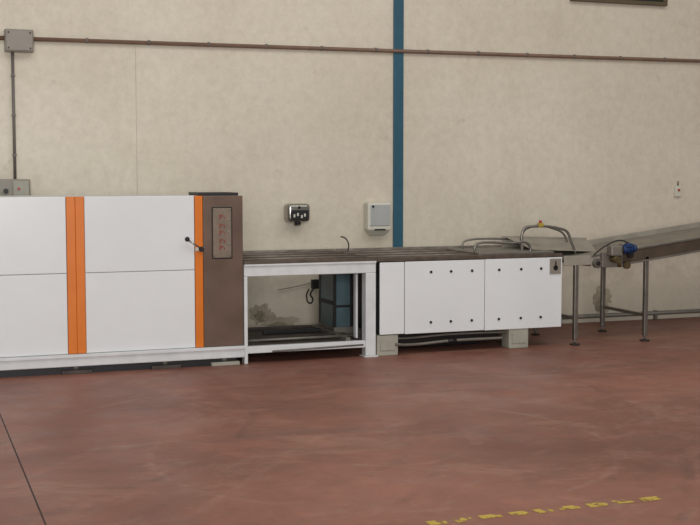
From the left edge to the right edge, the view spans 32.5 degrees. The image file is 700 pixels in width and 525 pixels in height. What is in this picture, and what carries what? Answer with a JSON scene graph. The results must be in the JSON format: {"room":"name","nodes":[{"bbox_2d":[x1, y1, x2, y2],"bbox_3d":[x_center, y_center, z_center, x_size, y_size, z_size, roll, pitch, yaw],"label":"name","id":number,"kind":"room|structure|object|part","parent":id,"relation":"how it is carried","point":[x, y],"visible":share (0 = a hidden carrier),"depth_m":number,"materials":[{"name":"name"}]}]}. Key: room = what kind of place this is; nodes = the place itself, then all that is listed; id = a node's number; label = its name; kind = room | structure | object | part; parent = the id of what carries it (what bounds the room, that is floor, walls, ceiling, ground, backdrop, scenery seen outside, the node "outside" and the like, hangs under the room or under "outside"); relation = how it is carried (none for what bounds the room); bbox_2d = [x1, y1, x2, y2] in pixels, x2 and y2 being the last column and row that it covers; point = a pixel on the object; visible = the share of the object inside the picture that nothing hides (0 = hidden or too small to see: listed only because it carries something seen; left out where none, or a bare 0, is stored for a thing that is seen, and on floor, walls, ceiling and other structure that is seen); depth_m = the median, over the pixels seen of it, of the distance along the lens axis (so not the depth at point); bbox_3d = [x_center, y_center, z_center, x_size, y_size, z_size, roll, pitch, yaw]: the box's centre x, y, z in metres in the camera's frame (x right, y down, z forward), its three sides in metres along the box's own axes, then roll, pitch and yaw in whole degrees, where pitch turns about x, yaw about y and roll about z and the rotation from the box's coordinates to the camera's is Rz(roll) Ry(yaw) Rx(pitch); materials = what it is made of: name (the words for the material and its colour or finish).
{"room":"processing plant","nodes":[
{"label":"processing plant","id":0,"kind":"room"},
{"bbox_2d":[0,0,699,333],"bbox_3d":[0.752,-2.309,12.127,22.000,6.000,0.250,-2,5,-20],"label":"wall","id":1,"kind":"structure","parent":0,"point":[494,146],"depth_m":11.86,"materials":[{"name":"paint"}]},
{"bbox_2d":[11,52,16,178],"bbox_3d":[-2.982,-1.301,10.642,0.034,1.118,0.050,-2,5,-20],"label":"vertical conduit","id":2,"kind":"object","parent":1,"relation":"attached to","point":[13,114],"visible":1,"depth_m":10.62,"materials":[{"name":"grey metal"}]},
{"bbox_2d":[0,179,29,195],"bbox_3d":[-2.985,-0.597,10.653,0.280,0.285,0.125,-2,5,-20],"label":"switch box","id":3,"kind":"object","parent":1,"relation":"attached to","point":[8,187],"visible":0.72,"depth_m":10.61,"materials":[{"name":"grey plastic"}]},
{"bbox_2d":[0,29,33,52],"bbox_3d":[-3.056,-1.952,10.536,0.535,0.195,0.105,-2,5,-20],"label":"junction box","id":4,"kind":"object","parent":1,"relation":"attached to","point":[15,40],"visible":1,"depth_m":10.54,"materials":[{"name":"grey plastic"}]},
{"bbox_3d":[-2.906,-1.953,10.546,0.225,0.175,0.010,-2,5,-20],"label":"lid","id":5,"kind":"part","parent":4,"relation":"part of","materials":[{"name":"grey plastic"}]},
{"bbox_2d":[135,47,137,194],"bbox_3d":[-1.967,-1.202,11.056,0.006,1.550,0.001,-2,5,-20],"label":"trim","id":6,"kind":"structure","parent":1,"relation":"attached to","point":[135,47],"depth_m":11.05,"materials":[{"name":"beige paint"}]},
{"bbox_2d":[284,203,309,225],"bbox_3d":[-0.511,-0.462,11.572,0.230,0.212,0.160,-2,5,-20],"label":"switch box","id":7,"kind":"object","parent":1,"relation":"attached to","point":[297,213],"visible":1,"depth_m":11.51,"materials":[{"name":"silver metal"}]},
{"bbox_2d":[291,210,308,219],"bbox_3d":[-0.481,-0.456,11.507,0.180,0.095,0.008,-2,5,-20],"label":"switch panel","id":8,"kind":"object","parent":7,"relation":"attached to","point":[295,214],"depth_m":11.50,"materials":[{"name":"black plastic"}]},
{"bbox_2d":[278,279,318,303],"bbox_3d":[-0.496,0.289,11.688,0.421,0.237,0.057,-2,5,-20],"label":"cable","id":9,"kind":"object","parent":1,"relation":"attached to","point":[314,282],"visible":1,"depth_m":11.72,"materials":[{"name":"black plastic"}]},
{"bbox_2d":[311,279,318,288],"bbox_3d":[-0.338,0.211,11.746,0.080,0.090,0.050,-2,5,-20],"label":"socket","id":10,"kind":"object","parent":1,"relation":"attached to","point":[314,282],"depth_m":11.72,"materials":[{"name":"black plastic"}]},
{"bbox_2d":[34,37,699,62],"bbox_3d":[3.194,-2.185,12.890,12.900,0.104,0.052,-2,5,-20],"label":"conduit pipe","id":11,"kind":"object","parent":1,"relation":"attached to","point":[48,39],"visible":1,"depth_m":11.68,"materials":[{"name":"brown metal"}]},
{"bbox_2d":[364,202,390,234],"bbox_3d":[0.276,-0.433,11.876,0.255,0.325,0.146,-2,5,-20],"label":"paper towel dispenser","id":12,"kind":"object","parent":1,"relation":"attached to","point":[377,215],"visible":1,"depth_m":11.82,"materials":[{"name":"beige plastic"}]},
{"bbox_2d":[393,0,403,246],"bbox_3d":[0.480,-2.291,11.882,0.106,6.000,0.020,-2,5,-20],"label":"trim","id":13,"kind":"structure","parent":1,"relation":"attached to","point":[398,5],"depth_m":11.94,"materials":[{"name":"blue paint"}]},
{"bbox_2d":[249,286,611,326],"bbox_3d":[0.930,0.453,12.261,4.067,0.319,0.003,-2,5,-20],"label":"plaster","id":14,"kind":"object","parent":1,"relation":"attached to","point":[262,314],"visible":0.82,"depth_m":11.65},
{"bbox_2d":[570,0,667,6],"bbox_3d":[2.856,-2.765,12.721,1.180,0.040,0.050,-2,5,-20],"label":"frame","id":15,"kind":"object","parent":1,"relation":"attached to","point":[630,2],"visible":1,"depth_m":12.74,"materials":[{"name":"metal"}]},
{"bbox_2d":[637,0,661,1],"bbox_3d":[2.851,-3.045,12.714,1.080,0.520,0.020,-2,5,-20],"label":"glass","id":16,"kind":"object","parent":15,"relation":"on","point":[637,0],"visible":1,"depth_m":12.87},
{"bbox_2d":[561,309,699,323],"bbox_3d":[4.646,0.536,13.637,5.800,0.100,0.052,-2,5,-20],"label":"pipe","id":17,"kind":"object","parent":1,"relation":"attached to","point":[655,313],"depth_m":13.11,"materials":[{"name":"metal"}]},
{"bbox_3d":[4.647,0.516,13.632,5.800,0.044,0.044,-2,5,-20],"label":"rail","id":18,"kind":"part","parent":17,"relation":"part of","materials":[{"name":"metal"}]},
{"bbox_2d":[674,181,680,196],"bbox_3d":[3.594,-0.806,13.149,0.080,0.170,0.040,-2,5,-20],"label":"switch","id":19,"kind":"object","parent":1,"relation":"attached to","point":[677,189],"visible":1,"depth_m":13.14,"materials":[{"name":"beige plastic"}]},
{"bbox_3d":[3.593,-0.782,13.156,0.080,0.120,0.030,-2,5,-20],"label":"plate","id":20,"kind":"part","parent":19,"relation":"part of","materials":[{"name":"beige plastic"}]},
{"bbox_2d":[0,317,699,524],"bbox_3d":[3.221,1.274,5.772,22.000,0.200,14.350,-2,5,-20],"label":"floor","id":21,"kind":"structure","parent":0,"point":[416,435],"depth_m":7.28,"materials":[{"name":"red concrete"}]},
{"bbox_2d":[0,414,46,524],"bbox_3d":[-0.612,1.350,3.404,0.008,0.001,12.600,-2,5,-20],"label":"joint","id":22,"kind":"structure","parent":21,"relation":"on","point":[0,414],"depth_m":6.37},
{"bbox_2d":[0,192,244,377],"bbox_3d":[-3.531,0.169,9.570,5.260,1.438,1.172,-2,5,-20],"label":"machine","id":23,"kind":"object","parent":21,"relation":"on","point":[89,283],"visible":1,"depth_m":9.65,"materials":[{"name":"white metal"}]},
{"bbox_3d":[-2.861,-0.201,9.260,1.311,0.605,0.030,-2,5,-20],"label":"door","id":24,"kind":"part","parent":23,"relation":"part of","materials":[{"name":"white metal"}]},
{"bbox_3d":[-2.861,0.425,9.306,1.311,0.640,0.030,-2,5,-20],"label":"door","id":25,"kind":"part","parent":23,"relation":"part of","materials":[{"name":"white metal"}]},
{"bbox_3d":[-2.195,0.871,9.616,0.240,0.030,0.100,-2,5,-20],"label":"foot plate","id":26,"kind":"part","parent":23,"relation":"part of","materials":[{"name":"grey metal"}]},
{"bbox_3d":[-1.696,-0.233,9.694,0.886,0.605,0.030,-2,5,-20],"label":"door","id":27,"kind":"part","parent":23,"relation":"part of","materials":[{"name":"white metal"}]},
{"bbox_3d":[-1.696,0.393,9.741,0.886,0.640,0.030,-2,5,-20],"label":"door","id":28,"kind":"part","parent":23,"relation":"part of","materials":[{"name":"white metal"}]},
{"bbox_3d":[-1.520,0.853,9.868,0.240,0.030,0.100,-2,5,-20],"label":"foot plate","id":29,"kind":"part","parent":23,"relation":"part of","materials":[{"name":"grey metal"}]},
{"bbox_3d":[-1.055,-0.243,9.906,0.155,0.410,0.011,-2,5,-20],"label":"control plate","id":30,"kind":"part","parent":23,"relation":"part of","materials":[{"name":"metal"}]},
{"bbox_3d":[-1.054,0.072,9.954,0.336,1.249,0.036,-2,5,-20],"label":"bronze panel","id":31,"kind":"part","parent":23,"relation":"part of","materials":[{"name":"brown metal"}]},
{"bbox_3d":[-1.052,0.840,10.042,0.240,0.030,0.100,-2,5,-20],"label":"foot plate","id":32,"kind":"part","parent":23,"relation":"part of","materials":[{"name":"beige metal"}]},
{"bbox_2d":[242,249,377,363],"bbox_3d":[-0.509,0.361,10.741,1.200,0.880,1.148,-2,5,-20],"label":"conveyor","id":33,"kind":"object","parent":21,"relation":"on","point":[335,269],"visible":0.86,"depth_m":10.46,"materials":[{"name":"metal"}]},
{"bbox_3d":[-0.883,0.483,10.079,0.030,0.735,0.079,-2,5,-20],"label":"post","id":34,"kind":"part","parent":33,"relation":"part of","materials":[{"name":"white metal"}]},
{"bbox_3d":[-0.705,-0.099,11.226,1.195,0.034,0.020,-2,5,-20],"label":"rail","id":35,"kind":"part","parent":33,"relation":"part of","materials":[{"name":"grey metal"}]},
{"bbox_2d":[248,324,353,341],"bbox_3d":[-0.575,0.645,10.774,1.085,0.034,1.000,-2,5,-20],"label":"tray","id":36,"kind":"object","parent":33,"relation":"on","point":[316,332],"depth_m":10.89,"materials":[{"name":"metal"}]},
{"bbox_3d":[-0.327,-0.013,10.217,1.195,0.028,0.018,-2,5,-20],"label":"rail","id":37,"kind":"part","parent":33,"relation":"part of","materials":[{"name":"grey metal"}]},
{"bbox_3d":[-0.279,0.327,11.284,0.022,0.592,0.030,-2,5,-20],"label":"rack post","id":38,"kind":"part","parent":33,"relation":"part of","materials":[{"name":"metal"}]},
{"bbox_3d":[-0.208,0.325,11.096,0.008,0.500,0.370,-2,5,-20],"label":"rack panel","id":39,"kind":"part","parent":33,"relation":"part of","materials":[{"name":"grey metal"}]},
{"bbox_3d":[-0.139,0.355,10.910,0.022,0.592,0.030,-2,5,-20],"label":"rack post","id":40,"kind":"part","parent":33,"relation":"part of","materials":[{"name":"metal"}]},
{"bbox_3d":[-0.066,0.337,10.936,0.133,0.500,0.010,-2,5,-20],"label":"rack panel","id":41,"kind":"part","parent":33,"relation":"part of","materials":[{"name":"blue metal"}]},
{"bbox_3d":[0.006,0.351,10.964,0.022,0.592,0.030,-2,5,-20],"label":"rack post","id":42,"kind":"part","parent":33,"relation":"part of","materials":[{"name":"metal"}]},
{"bbox_3d":[0.050,0.372,10.560,0.020,0.585,0.060,-2,5,-20],"label":"post","id":43,"kind":"part","parent":33,"relation":"part of","materials":[{"name":"white metal"}]},
{"bbox_3d":[0.164,0.814,10.509,0.125,0.012,0.135,-2,5,-20],"label":"foot plate","id":44,"kind":"part","parent":33,"relation":"part of","materials":[{"name":"white metal"}]},
{"bbox_3d":[0.165,0.447,10.480,0.095,0.723,0.099,-2,5,-20],"label":"post","id":45,"kind":"part","parent":33,"relation":"part of","materials":[{"name":"white metal"}]},
{"bbox_2d":[335,236,561,355],"bbox_3d":[0.932,0.258,11.280,1.888,1.006,1.116,-2,5,-20],"label":"machine","id":46,"kind":"object","parent":21,"relation":"on","point":[427,295],"visible":0.94,"depth_m":10.82,"materials":[{"name":"metal"}]},
{"bbox_3d":[0.076,0.274,10.974,0.020,0.620,1.070,-2,5,-20],"label":"plate","id":47,"kind":"part","parent":46,"relation":"part of","materials":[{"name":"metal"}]},
{"bbox_3d":[0.333,0.724,10.515,0.140,0.090,0.010,-2,5,-20],"label":"foot bolt plate","id":48,"kind":"part","parent":46,"relation":"part of","materials":[{"name":"beige metal"}]},
{"bbox_3d":[0.366,0.314,10.502,0.231,0.634,0.020,-2,5,-20],"label":"panel narrow","id":49,"kind":"part","parent":46,"relation":"part of","materials":[{"name":"white metal"}]},
{"bbox_3d":[0.719,-0.134,11.758,1.827,0.044,0.020,-2,5,-20],"label":"rail","id":50,"kind":"part","parent":46,"relation":"part of","materials":[{"name":"grey metal"}]},
{"bbox_3d":[0.844,0.302,10.681,0.778,0.640,0.020,-2,5,-20],"label":"panel","id":51,"kind":"part","parent":46,"relation":"part of","materials":[{"name":"white metal"}]},
{"bbox_3d":[1.098,-0.046,10.749,1.827,0.032,0.018,-2,5,-20],"label":"rail","id":52,"kind":"part","parent":46,"relation":"part of","materials":[{"name":"grey metal"}]},
{"bbox_3d":[1.408,-0.181,11.648,0.717,0.126,0.020,-2,5,-20],"label":"bar handle","id":53,"kind":"part","parent":46,"relation":"part of","materials":[{"name":"silver metal"}]},
{"bbox_3d":[1.415,-0.141,11.119,0.603,0.125,0.024,-2,5,-20],"label":"bar handle","id":54,"kind":"part","parent":46,"relation":"part of","materials":[{"name":"silver metal"}]},
{"bbox_3d":[1.546,0.690,10.967,0.140,0.090,0.010,-2,5,-20],"label":"foot bolt plate","id":55,"kind":"part","parent":46,"relation":"part of","materials":[{"name":"beige metal"}]},
{"bbox_3d":[1.584,0.282,10.957,0.789,0.646,0.020,-2,5,-20],"label":"panel","id":56,"kind":"part","parent":46,"relation":"part of","materials":[{"name":"white metal"}]},
{"bbox_2d":[425,496,659,524],"bbox_3d":[0.943,1.177,5.704,1.249,0.001,0.069,-2,5,-20],"label":"floor marking","id":57,"kind":"object","parent":21,"relation":"on","point":[461,519],"depth_m":5.68,"materials":[{"name":"yellow paint"}]},
{"bbox_2d":[502,220,699,345],"bbox_3d":[3.363,0.078,11.957,3.752,1.263,0.970,-2,5,-20],"label":"conveyor","id":58,"kind":"object","parent":21,"relation":"on","point":[624,250],"visible":0.96,"depth_m":11.50,"materials":[{"name":"metal"}]},
{"bbox_3d":[1.933,-0.210,11.910,0.950,0.125,0.015,-2,5,-20],"label":"guard plate","id":59,"kind":"part","parent":58,"relation":"part of","materials":[{"name":"metal"}]},
{"bbox_3d":[2.098,0.370,11.167,0.040,0.700,0.040,-2,5,-20],"label":"leg","id":60,"kind":"part","parent":58,"relation":"part of","materials":[{"name":"silver metal"}]},
{"bbox_3d":[2.555,0.268,12.123,0.040,0.760,0.040,-2,5,-20],"label":"leg","id":61,"kind":"part","parent":58,"relation":"part of","materials":[{"name":"silver metal"}]},
{"bbox_3d":[2.444,-0.026,11.224,0.220,0.140,0.040,-2,5,-20],"label":"motor mount","id":62,"kind":"part","parent":58,"relation":"part of","materials":[{"name":"metal"}]},
{"bbox_3d":[3.464,-0.319,12.447,3.200,0.543,0.030,-2,5,-20],"label":"frame","id":63,"kind":"part","parent":58,"relation":"part of","materials":[{"name":"metal"}]},
{"bbox_3d":[2.581,-0.126,11.193,0.125,0.083,0.075,-2,5,-20],"label":"motor","id":64,"kind":"part","parent":58,"relation":"part of","materials":[{"name":"blue metal"}]},
{"bbox_3d":[3.735,-0.295,11.721,3.200,0.411,0.038,-2,5,-20],"label":"trim","id":65,"kind":"part","parent":58,"relation":"part of","materials":[{"name":"silver metal"}]},
{"bbox_3d":[2.814,0.320,11.431,0.040,0.760,0.040,-2,5,-20],"label":"leg","id":66,"kind":"part","parent":58,"relation":"part of","materials":[{"name":"silver metal"}]},
{"bbox_3d":[3.851,-0.249,11.772,2.950,0.472,0.030,-2,5,-20],"label":"frame","id":67,"kind":"part","parent":58,"relation":"part of","materials":[{"name":"grey metal"}]}
]}

